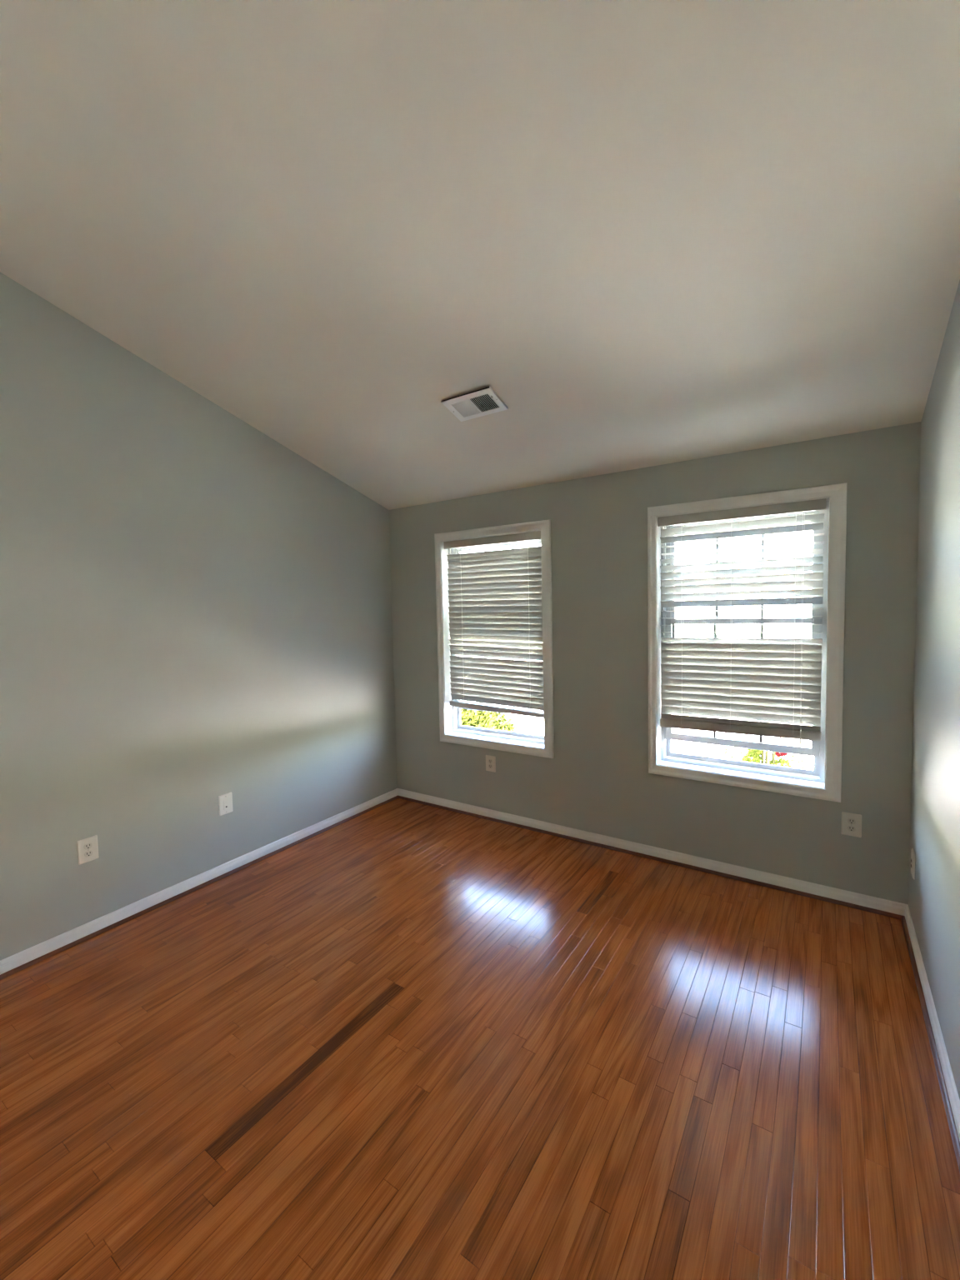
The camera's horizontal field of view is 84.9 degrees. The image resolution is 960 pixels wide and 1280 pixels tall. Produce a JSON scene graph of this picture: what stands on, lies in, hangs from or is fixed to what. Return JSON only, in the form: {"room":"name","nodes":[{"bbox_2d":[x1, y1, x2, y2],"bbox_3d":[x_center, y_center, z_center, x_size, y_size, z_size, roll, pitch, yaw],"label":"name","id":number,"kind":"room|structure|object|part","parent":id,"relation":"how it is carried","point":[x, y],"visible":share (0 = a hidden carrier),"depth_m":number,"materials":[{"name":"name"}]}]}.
{"room":"empty bedroom","nodes":[
{"label":"empty bedroom","id":0,"kind":"room"},
{"bbox_2d":[0,272,397,960],"bbox_3d":[-2.010,-0.252,2.653,0.150,3.875,4.350,1,4,34],"label":"wall","id":1,"kind":"structure","parent":0,"point":[195,611],"depth_m":2.87,"materials":[{"name":"paint"}]},
{"bbox_2d":[76,835,99,864],"bbox_3d":[-1.958,1.049,2.622,0.008,0.121,0.087,1,4,34],"label":"wall outlet","id":2,"kind":"object","parent":1,"relation":"attached to","point":[87,848],"visible":1,"depth_m":2.62,"materials":[{"name":"white plastic"}]},
{"bbox_2d":[84,850,92,857],"bbox_3d":[-1.956,1.068,2.622,0.004,0.028,0.035,1,4,34],"label":"receptacle","id":3,"kind":"object","parent":2,"relation":"attached to","point":[87,853],"depth_m":2.62,"materials":[{"name":"white plastic"}]},
{"bbox_2d":[84,842,92,849],"bbox_3d":[-1.957,1.030,2.619,0.004,0.028,0.035,1,4,34],"label":"receptacle","id":4,"kind":"object","parent":2,"relation":"attached to","point":[87,846],"depth_m":2.62,"materials":[{"name":"white plastic"}]},
{"bbox_2d":[0,788,397,974],"bbox_3d":[-1.904,1.447,2.709,0.014,0.074,4.350,1,4,34],"label":"baseboard","id":5,"kind":"structure","parent":1,"relation":"attached to","point":[7,964],"depth_m":2.94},
{"bbox_2d":[0,795,398,979],"bbox_3d":[-1.896,1.476,2.697,0.014,0.017,4.336,1,4,34],"label":"trim","id":6,"kind":"structure","parent":1,"relation":"attached to","point":[59,950],"depth_m":2.93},
{"bbox_2d":[218,792,232,815],"bbox_3d":[-1.560,1.008,3.221,0.010,0.124,0.087,1,4,34],"label":"jack plate","id":7,"kind":"object","parent":1,"relation":"attached to","point":[225,801],"visible":1,"depth_m":3.21,"materials":[{"name":"white plastic"}]},
{"bbox_2d":[0,0,959,509],"bbox_3d":[-0.439,-1.624,1.751,4.626,1.684,5.050,1,4,34],"label":"ceiling","id":8,"kind":"structure","parent":0,"point":[658,232],"depth_m":1.77,"materials":[{"name":"paint"}]},
{"bbox_2d":[441,385,508,421],"bbox_3d":[-0.029,-1.256,2.802,0.306,0.063,0.184,1,4,34],"label":"ceiling vent","id":9,"kind":"object","parent":8,"relation":"in","point":[463,407],"visible":1,"depth_m":2.79,"materials":[{"name":"metal"}]},
{"bbox_2d":[0,798,959,1279],"bbox_3d":[-0.479,1.608,1.775,3.466,0.200,4.390,1,4,34],"label":"floor","id":10,"kind":"structure","parent":0,"point":[403,1039],"depth_m":1.78,"materials":[{"name":"brown wood"}]},
{"bbox_2d":[388,421,920,904],"bbox_3d":[0.741,0.252,3.583,3.726,2.640,0.170,1,4,34],"label":"wall","id":11,"kind":"structure","parent":0,"point":[597,780],"depth_m":3.26,"materials":[{"name":"paint"}]},
{"bbox_2d":[485,755,495,772],"bbox_3d":[0.080,0.935,3.965,0.087,0.121,0.008,1,4,34],"label":"wall outlet","id":12,"kind":"object","parent":11,"relation":"attached to","point":[490,760],"visible":1,"depth_m":3.96,"materials":[{"name":"white plastic"}]},
{"bbox_2d":[434,519,554,758],"bbox_3d":[0.125,-0.008,3.958,0.998,1.648,0.183,1,4,34],"label":"window","id":13,"kind":"structure","parent":11,"relation":"in","point":[452,731],"depth_m":3.96,"materials":[{"name":"white plastic"}]},
{"bbox_2d":[443,530,543,718],"bbox_3d":[0.099,-0.107,3.930,0.845,1.314,0.063,1,4,34],"label":"window blind","id":14,"kind":"object","parent":13,"relation":"attached to","point":[495,595],"visible":0.95,"depth_m":3.91,"materials":[{"name":"plastic"}]},
{"bbox_3d":[-0.133,-0.108,4.088,0.002,1.216,0.055,1,4,34],"label":"ladder cord","id":15,"kind":"part","parent":14,"relation":"part of","materials":[{"name":"white fabric"}]},
{"bbox_3d":[0.116,0.519,3.970,0.835,0.059,0.042,1,4,34],"label":"rail","id":16,"kind":"part","parent":14,"relation":"part of","materials":[{"name":"white plastic"}]},
{"bbox_3d":[0.357,-0.092,3.764,0.002,1.230,0.055,1,4,34],"label":"ladder cord","id":17,"kind":"part","parent":14,"relation":"part of","materials":[{"name":"white fabric"}]},
{"bbox_3d":[0.144,-0.011,4.008,0.872,1.524,0.070,1,4,34],"label":"frame","id":18,"kind":"part","parent":13,"relation":"part of","materials":[{"name":"white plastic"}]},
{"bbox_3d":[0.149,-0.366,4.006,0.800,0.744,0.020,1,4,34],"label":"sash","id":19,"kind":"part","parent":13,"relation":"part of","materials":[{"name":"white plastic"}]},
{"bbox_3d":[0.142,0.174,4.008,0.826,0.765,0.026,1,4,34],"label":"sash","id":20,"kind":"part","parent":13,"relation":"part of","materials":[{"name":"white plastic"}]},
{"bbox_2d":[397,795,904,919],"bbox_3d":[0.707,1.367,3.561,3.399,0.017,0.014,1,4,34],"label":"trim","id":21,"kind":"structure","parent":11,"relation":"attached to","point":[673,862],"depth_m":3.21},
{"bbox_2d":[397,788,908,915],"bbox_3d":[0.714,1.338,3.570,3.426,0.074,0.014,1,4,34],"label":"baseboard","id":22,"kind":"structure","parent":11,"relation":"attached to","point":[896,907],"depth_m":3.21,"materials":[{"name":"white wood"}]},
{"bbox_2d":[647,482,847,802],"bbox_3d":[1.504,0.016,3.045,0.998,1.648,0.183,1,4,34],"label":"window","id":23,"kind":"structure","parent":11,"relation":"in","point":[823,782],"depth_m":2.95,"materials":[{"name":"white plastic"}]},
{"bbox_2d":[657,498,826,744],"bbox_3d":[1.470,-0.092,3.021,0.856,1.304,0.065,1,4,34],"label":"window blind","id":24,"kind":"object","parent":23,"relation":"attached to","point":[777,683],"visible":1,"depth_m":3.00,"materials":[{"name":"plastic"}]},
{"bbox_3d":[1.229,-0.091,3.186,0.002,1.211,0.056,1,4,34],"label":"ladder cord","id":25,"kind":"part","parent":24,"relation":"part of","materials":[{"name":"white fabric"}]},
{"bbox_3d":[1.455,-0.089,3.036,0.002,1.207,0.056,1,4,34],"label":"ladder cord","id":26,"kind":"part","parent":24,"relation":"part of","materials":[{"name":"white fabric"}]},
{"bbox_3d":[1.487,0.518,3.060,0.846,0.059,0.042,1,4,34],"label":"rail","id":27,"kind":"part","parent":24,"relation":"part of","materials":[{"name":"white plastic"}]},
{"bbox_3d":[1.718,-0.087,2.862,0.002,1.203,0.056,1,4,34],"label":"ladder cord","id":28,"kind":"part","parent":24,"relation":"part of","materials":[{"name":"white fabric"}]},
{"bbox_3d":[1.730,-0.060,2.817,0.009,1.254,0.009,-2,3,-11],"label":"lift cord","id":29,"kind":"part","parent":24,"relation":"part of","materials":[{"name":"white fabric"}]},
{"bbox_3d":[1.522,0.255,3.099,0.826,0.765,0.026,1,4,34],"label":"sash","id":30,"kind":"part","parent":23,"relation":"part of","materials":[{"name":"white plastic"}]},
{"bbox_3d":[1.528,-0.342,3.093,0.800,0.744,0.020,1,4,34],"label":"sash","id":31,"kind":"part","parent":23,"relation":"part of","materials":[{"name":"white plastic"}]},
{"bbox_2d":[680,534,812,637],"bbox_3d":[1.532,-0.339,3.098,0.728,0.670,0.006,1,4,34],"label":"grille","id":32,"kind":"object","parent":23,"relation":"attached to","point":[762,536],"depth_m":3.05,"materials":[{"name":"white plastic"}]},
{"bbox_2d":[840,811,861,837],"bbox_3d":[1.937,0.963,2.735,0.087,0.121,0.008,1,4,34],"label":"wall outlet","id":33,"kind":"object","parent":11,"relation":"attached to","point":[851,822],"visible":1,"depth_m":2.73,"materials":[{"name":"white plastic"}]},
{"bbox_2d":[847,825,855,831],"bbox_3d":[1.936,0.983,2.734,0.035,0.028,0.004,1,4,34],"label":"receptacle","id":34,"kind":"object","parent":33,"relation":"attached to","point":[850,828],"depth_m":2.73,"materials":[{"name":"white plastic"}]},
{"bbox_2d":[847,818,855,824],"bbox_3d":[1.935,0.944,2.732,0.035,0.028,0.004,1,4,34],"label":"receptacle","id":35,"kind":"object","parent":33,"relation":"attached to","point":[850,821],"depth_m":2.73,"materials":[{"name":"white plastic"}]},
{"bbox_2d":[908,280,959,1099],"bbox_3d":[0.971,-0.200,0.680,0.150,3.875,4.350,1,4,34],"label":"wall","id":36,"kind":"structure","parent":0,"point":[934,892],"depth_m":1.97,"materials":[{"name":"paint"}]},
{"bbox_2d":[910,848,914,879],"bbox_3d":[2.050,1.059,2.486,0.009,0.121,0.082,1,4,34],"label":"plate","id":37,"kind":"object","parent":36,"relation":"attached to","point":[912,853],"visible":1,"depth_m":2.46,"materials":[{"name":"white plastic"}]},
{"bbox_2d":[901,915,959,1172],"bbox_3d":[0.926,1.524,0.829,0.014,0.017,4.336,1,4,34],"label":"trim","id":38,"kind":"structure","parent":36,"relation":"attached to","point":[954,1135],"depth_m":1.83,"materials":[{"name":"white wood"}]},
{"bbox_2d":[905,905,959,1141],"bbox_3d":[0.940,1.496,0.825,0.014,0.074,4.350,1,4,34],"label":"baseboard","id":39,"kind":"structure","parent":36,"relation":"attached to","point":[954,1099],"depth_m":1.89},
{"label":"outside","id":40,"kind":"structure","parent":0,"visible":0},
{"bbox_3d":[15.912,0.253,29.599,80.000,0.300,59.810,1,4,34],"label":"ground","id":41,"kind":"structure","parent":40,"visible":0},
{"bbox_2d":[460,700,521,732],"bbox_3d":[-0.212,1.336,6.906,1.629,1.132,1.238,1,4,34],"label":"shrub","id":42,"kind":"object","parent":41,"relation":"on","point":[484,719],"visible":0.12,"depth_m":6.60,"materials":[{"name":"yellow plant"}]},
{"bbox_2d":[675,522,813,638],"bbox_3d":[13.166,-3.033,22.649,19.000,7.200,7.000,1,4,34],"label":"window panes","id":43,"kind":"structure","parent":41,"relation":"on","point":[767,628],"depth_m":20.85,"materials":[{"name":"clear glass"}]},
{"bbox_3d":[9.871,-0.880,21.351,0.940,1.240,0.060,1,4,34],"label":"pane","id":44,"kind":"part","parent":43,"relation":"part of","materials":[{"name":"clear glass"}]},
{"bbox_3d":[9.816,-3.375,21.203,0.940,1.240,0.060,1,4,34],"label":"pane","id":45,"kind":"part","parent":43,"relation":"part of","materials":[{"name":"clear glass"}]},
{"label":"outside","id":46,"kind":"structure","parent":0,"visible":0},
{"bbox_2d":[460,655,814,769],"bbox_3d":[5.075,1.399,11.450,34.000,0.030,16.100,1,4,34],"label":"driveway","id":47,"kind":"structure","parent":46,"point":[525,724],"depth_m":8.24,"materials":[{"name":"concrete"}]},
{"bbox_2d":[741,748,791,767],"bbox_3d":[2.588,1.400,4.747,0.415,0.932,0.214,1,4,34],"label":"flowering bush","id":48,"kind":"object","parent":47,"relation":"on","point":[755,754],"visible":0.29,"depth_m":4.72,"materials":[{"name":"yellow plant"}]},
{"bbox_2d":[719,732,814,769],"bbox_3d":[3.658,1.450,6.684,1.200,0.513,0.400,1,4,34],"label":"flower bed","id":49,"kind":"object","parent":47,"relation":"on","point":[742,752],"visible":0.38,"depth_m":6.63,"materials":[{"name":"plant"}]}
]}

